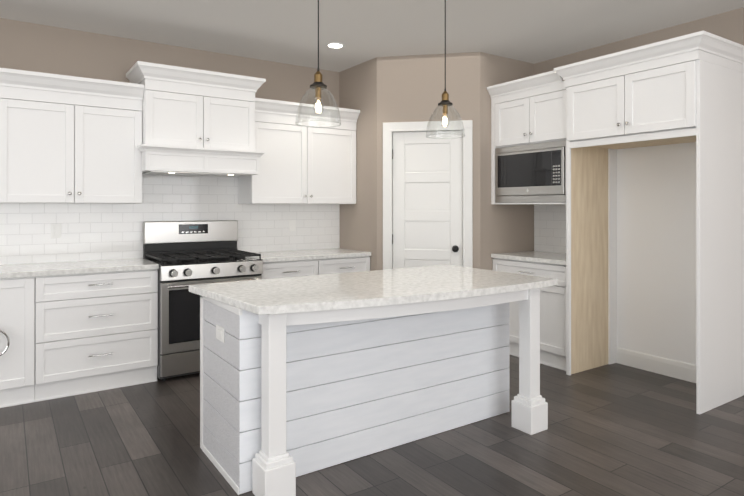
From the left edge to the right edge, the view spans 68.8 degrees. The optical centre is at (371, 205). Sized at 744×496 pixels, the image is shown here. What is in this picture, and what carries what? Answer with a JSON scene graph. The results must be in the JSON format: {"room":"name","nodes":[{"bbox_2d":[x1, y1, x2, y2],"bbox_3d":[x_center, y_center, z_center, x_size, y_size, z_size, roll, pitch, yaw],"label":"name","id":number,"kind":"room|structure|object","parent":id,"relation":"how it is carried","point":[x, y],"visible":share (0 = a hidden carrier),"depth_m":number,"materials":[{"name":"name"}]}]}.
{"room":"kitchen","nodes":[
{"label":"kitchen","id":0,"kind":"room"},
{"bbox_2d":[0,18,338,261],"bbox_3d":[-2.319,-0.035,4.579,7.800,2.810,0.100,0,0,-34],"label":"wall","id":1,"kind":"structure","parent":0,"point":[28,46],"depth_m":4.63,"materials":[{"name":"beige paint"}]},
{"bbox_2d":[51,223,60,237],"bbox_3d":[-2.534,0.200,4.362,0.072,0.116,0.006,0,0,-34],"label":"electrical outlet","id":2,"kind":"object","parent":1,"relation":"attached to","point":[55,230],"visible":1,"depth_m":4.36,"materials":[{"name":"white plastic"}]},
{"bbox_2d":[0,68,143,203],"bbox_3d":[-2.339,-0.495,4.247,0.972,0.950,0.413,0,0,-34],"label":"upper cabinet","id":3,"kind":"object","parent":1,"relation":"attached to","point":[67,139],"visible":1,"depth_m":4.11,"materials":[{"name":"white wood"}]},
{"bbox_2d":[0,174,339,264],"bbox_3d":[-2.397,0.051,4.462,4.939,0.802,0.006,0,0,-34],"label":"backsplash","id":4,"kind":"structure","parent":1,"relation":"attached to","point":[94,231],"depth_m":4.77,"materials":[{"name":"white tile"}]},
{"bbox_2d":[126,61,265,176],"bbox_3d":[-1.517,-0.699,4.727,1.065,0.861,0.537,0,0,-34],"label":"upper cabinet","id":5,"kind":"object","parent":1,"relation":"attached to","point":[196,122],"visible":0.9,"depth_m":4.55,"materials":[{"name":"white wood"}]},
{"bbox_2d":[238,98,359,203],"bbox_3d":[-0.700,-0.494,5.352,1.124,0.950,0.413,0,0,-34],"label":"upper cabinet","id":6,"kind":"object","parent":1,"relation":"attached to","point":[298,164],"visible":0.83,"depth_m":5.21,"materials":[{"name":"white wood"}]},
{"bbox_2d":[339,57,376,270],"bbox_3d":[-0.111,-0.034,5.580,0.100,2.810,0.710,0,0,-34],"label":"wall","id":7,"kind":"structure","parent":0,"point":[358,91],"depth_m":5.45,"materials":[{"name":"beige paint"}]},
{"bbox_2d":[0,355,743,495],"bbox_3d":[0.114,1.417,0.971,7.800,0.100,8.800,0,0,-34],"label":"floor","id":8,"kind":"structure","parent":0,"point":[616,429],"depth_m":3.04,"materials":[{"name":"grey wood"}]},
{"bbox_2d":[0,277,34,407],"bbox_3d":[-2.880,0.929,3.741,0.930,0.880,0.653,0,0,-34],"label":"base cabinet","id":9,"kind":"object","parent":8,"relation":"on","point":[17,341],"visible":1,"depth_m":3.72,"materials":[{"name":"white wood"}]},
{"bbox_2d":[35,269,157,401],"bbox_3d":[-2.160,0.930,4.236,0.813,0.880,0.638,0,0,-34],"label":"base cabinet","id":10,"kind":"object","parent":8,"relation":"on","point":[95,332],"visible":0.98,"depth_m":3.99,"materials":[{"name":"white wood"}]},
{"bbox_2d":[143,220,262,380],"bbox_3d":[-1.442,0.753,4.645,0.830,1.235,0.730,0,0,-34],"label":"range","id":11,"kind":"object","parent":8,"relation":"on","point":[184,255],"visible":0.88,"depth_m":4.36,"materials":[{"name":"grey metal"}]},
{"bbox_2d":[261,259,317,278],"bbox_3d":[-0.891,0.931,5.092,0.576,0.880,0.638,0,0,-34],"label":"base cabinet","id":12,"kind":"object","parent":8,"relation":"on","point":[283,269],"visible":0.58,"depth_m":4.86,"materials":[{"name":"white wood"}]},
{"bbox_2d":[252,248,370,262],"bbox_3d":[-0.657,0.472,5.260,1.154,0.038,0.621,0,0,-34],"label":"countertop","id":13,"kind":"structure","parent":12,"relation":"on","point":[291,255],"depth_m":5.15,"materials":[{"name":"stone"}]},
{"bbox_2d":[317,256,369,274],"bbox_3d":[-0.412,0.931,5.415,0.575,0.880,0.638,0,0,-34],"label":"base cabinet","id":14,"kind":"object","parent":8,"relation":"on","point":[342,265],"visible":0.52,"depth_m":5.17,"materials":[{"name":"white wood"}]},
{"bbox_2d":[200,288,547,495],"bbox_3d":[0.060,0.929,3.208,1.868,0.880,0.942,0,0,-34],"label":"kitchen island","id":15,"kind":"object","parent":8,"relation":"on","point":[286,399],"visible":0.85,"depth_m":2.93,"materials":[{"name":"white wood"}]},
{"bbox_2d":[189,265,557,314],"bbox_3d":[0.059,0.470,3.212,1.965,0.038,1.025,0,0,-34],"label":"island countertop","id":16,"kind":"structure","parent":15,"relation":"on","point":[348,290],"depth_m":3.00,"materials":[{"name":"stone"}]},
{"bbox_2d":[493,258,565,370],"bbox_3d":[1.617,0.931,4.961,0.638,0.880,0.859,0,0,-34],"label":"base cabinet","id":17,"kind":"object","parent":8,"relation":"on","point":[552,326],"visible":0.42,"depth_m":4.64,"materials":[{"name":"white wood"}]},
{"bbox_2d":[491,251,565,265],"bbox_3d":[1.624,0.472,4.966,0.621,0.038,0.859,0,0,-34],"label":"countertop","id":18,"kind":"structure","parent":17,"relation":"on","point":[546,257],"depth_m":4.92,"materials":[{"name":"stone"}]},
{"bbox_2d":[554,30,743,413],"bbox_3d":[2.128,0.125,4.169,0.796,2.490,1.145,0,0,-34],"label":"enclosure","id":19,"kind":"object","parent":8,"relation":"on","point":[688,88],"visible":0.98,"depth_m":3.87,"materials":[{"name":"white wood"}]},
{"bbox_3d":[-3.768,0.929,3.151,1.200,0.880,0.638,0,0,-34],"label":"base cabinet","id":20,"kind":"object","parent":8,"relation":"on","visible":0},
{"bbox_2d":[0,258,158,278],"bbox_3d":[-3.049,0.470,3.647,2.948,0.038,0.621,0,0,-34],"label":"countertop","id":21,"kind":"structure","parent":20,"relation":"on","point":[54,268],"depth_m":4.05,"materials":[{"name":"stone"}]},
{"bbox_2d":[0,0,743,71],"bbox_3d":[0.114,-1.494,0.974,7.800,0.100,8.800,0,0,-34],"label":"ceiling","id":22,"kind":"structure","parent":0,"point":[362,31],"depth_m":4.29,"materials":[{"name":"grey paint"}]},
{"bbox_2d":[296,0,340,127],"bbox_3d":[-0.300,-0.947,3.035,0.257,0.988,0.257,0,0,-34],"label":"pendant light","id":23,"kind":"object","parent":22,"relation":"hanging from","point":[318,85],"visible":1,"depth_m":3.02,"materials":[{"name":"clear glass"}]},
{"bbox_2d":[327,42,344,48],"bbox_3d":[-0.326,-1.436,4.863,0.162,0.018,0.162,0,0,-34],"label":"recessed light","id":24,"kind":"object","parent":22,"relation":"in","point":[335,45],"visible":0.98,"depth_m":4.87,"materials":[{"name":"white"}]},
{"bbox_2d":[426,0,464,138],"bbox_3d":[0.480,-0.947,3.561,0.257,0.988,0.257,0,0,-34],"label":"pendant light","id":25,"kind":"object","parent":22,"relation":"hanging from","point":[444,103],"visible":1,"depth_m":3.55,"materials":[{"name":"clear glass"}]},
{"bbox_2d":[377,52,479,269],"bbox_3d":[0.538,-0.034,5.216,0.983,2.810,0.100,0,0,11],"label":"wall","id":26,"kind":"structure","parent":0,"point":[410,88],"depth_m":5.17,"materials":[{"name":"beige paint"}]},
{"bbox_2d":[392,131,462,268],"bbox_3d":[0.518,0.325,5.176,0.683,2.069,0.100,0,0,11],"label":"pantry door","id":27,"kind":"structure","parent":26,"relation":"in","point":[427,201],"depth_m":5.20,"materials":[{"name":"white wood"}]},
{"bbox_2d":[383,120,472,269],"bbox_3d":[0.531,0.285,5.205,0.849,2.172,0.124,0,0,11],"label":"door frame","id":28,"kind":"structure","parent":26,"relation":"attached to","point":[389,128],"depth_m":5.16,"materials":[{"name":"white wood"}]},
{"bbox_2d":[480,52,533,269],"bbox_3d":[1.299,-0.034,5.331,0.760,2.810,0.100,0,0,-34],"label":"wall","id":29,"kind":"structure","parent":0,"point":[505,228],"depth_m":5.18,"materials":[{"name":"beige paint"}]},
{"bbox_2d":[534,8,743,80],"bbox_3d":[1.843,-0.034,5.348,0.160,2.810,3.279,0,0,-34],"label":"wall","id":30,"kind":"structure","parent":0,"point":[728,25],"depth_m":4.39,"materials":[{"name":"beige paint"}]},
{"bbox_2d":[487,70,565,204],"bbox_3d":[1.599,-0.567,4.951,0.672,1.105,0.859,0,0,-34],"label":"upper cabinet","id":31,"kind":"object","parent":30,"relation":"attached to","point":[528,140],"visible":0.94,"depth_m":4.77,"materials":[{"name":"white wood"}]},
{"bbox_2d":[495,140,565,202],"bbox_3d":[1.603,-0.285,4.939,0.574,0.512,0.786,0,0,-34],"label":"microwave","id":32,"kind":"object","parent":31,"relation":"in","point":[534,171],"depth_m":4.75,"materials":[{"name":"grey metal"}]},
{"bbox_2d":[534,204,565,252],"bbox_3d":[1.883,0.212,5.140,0.006,0.482,0.861,0,0,-34],"label":"backsplash","id":33,"kind":"structure","parent":30,"relation":"attached to","point":[549,227],"depth_m":5.33,"materials":[{"name":"white tile"}]},
{"bbox_2d":[616,347,695,382],"bbox_3d":[2.403,1.303,4.354,0.014,0.135,0.979,0,0,-34],"label":"baseboard","id":34,"kind":"structure","parent":30,"relation":"attached to","point":[664,366],"depth_m":4.45,"materials":[{"name":"white wood"}]},
{"bbox_2d":[617,142,695,364],"bbox_3d":[2.410,0.438,4.359,0.002,1.865,0.981,0,0,-34],"label":"wall panel","id":35,"kind":"object","parent":30,"relation":"attached to","point":[656,250],"visible":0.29,"depth_m":4.46,"materials":[{"name":"white paint"}]}
]}

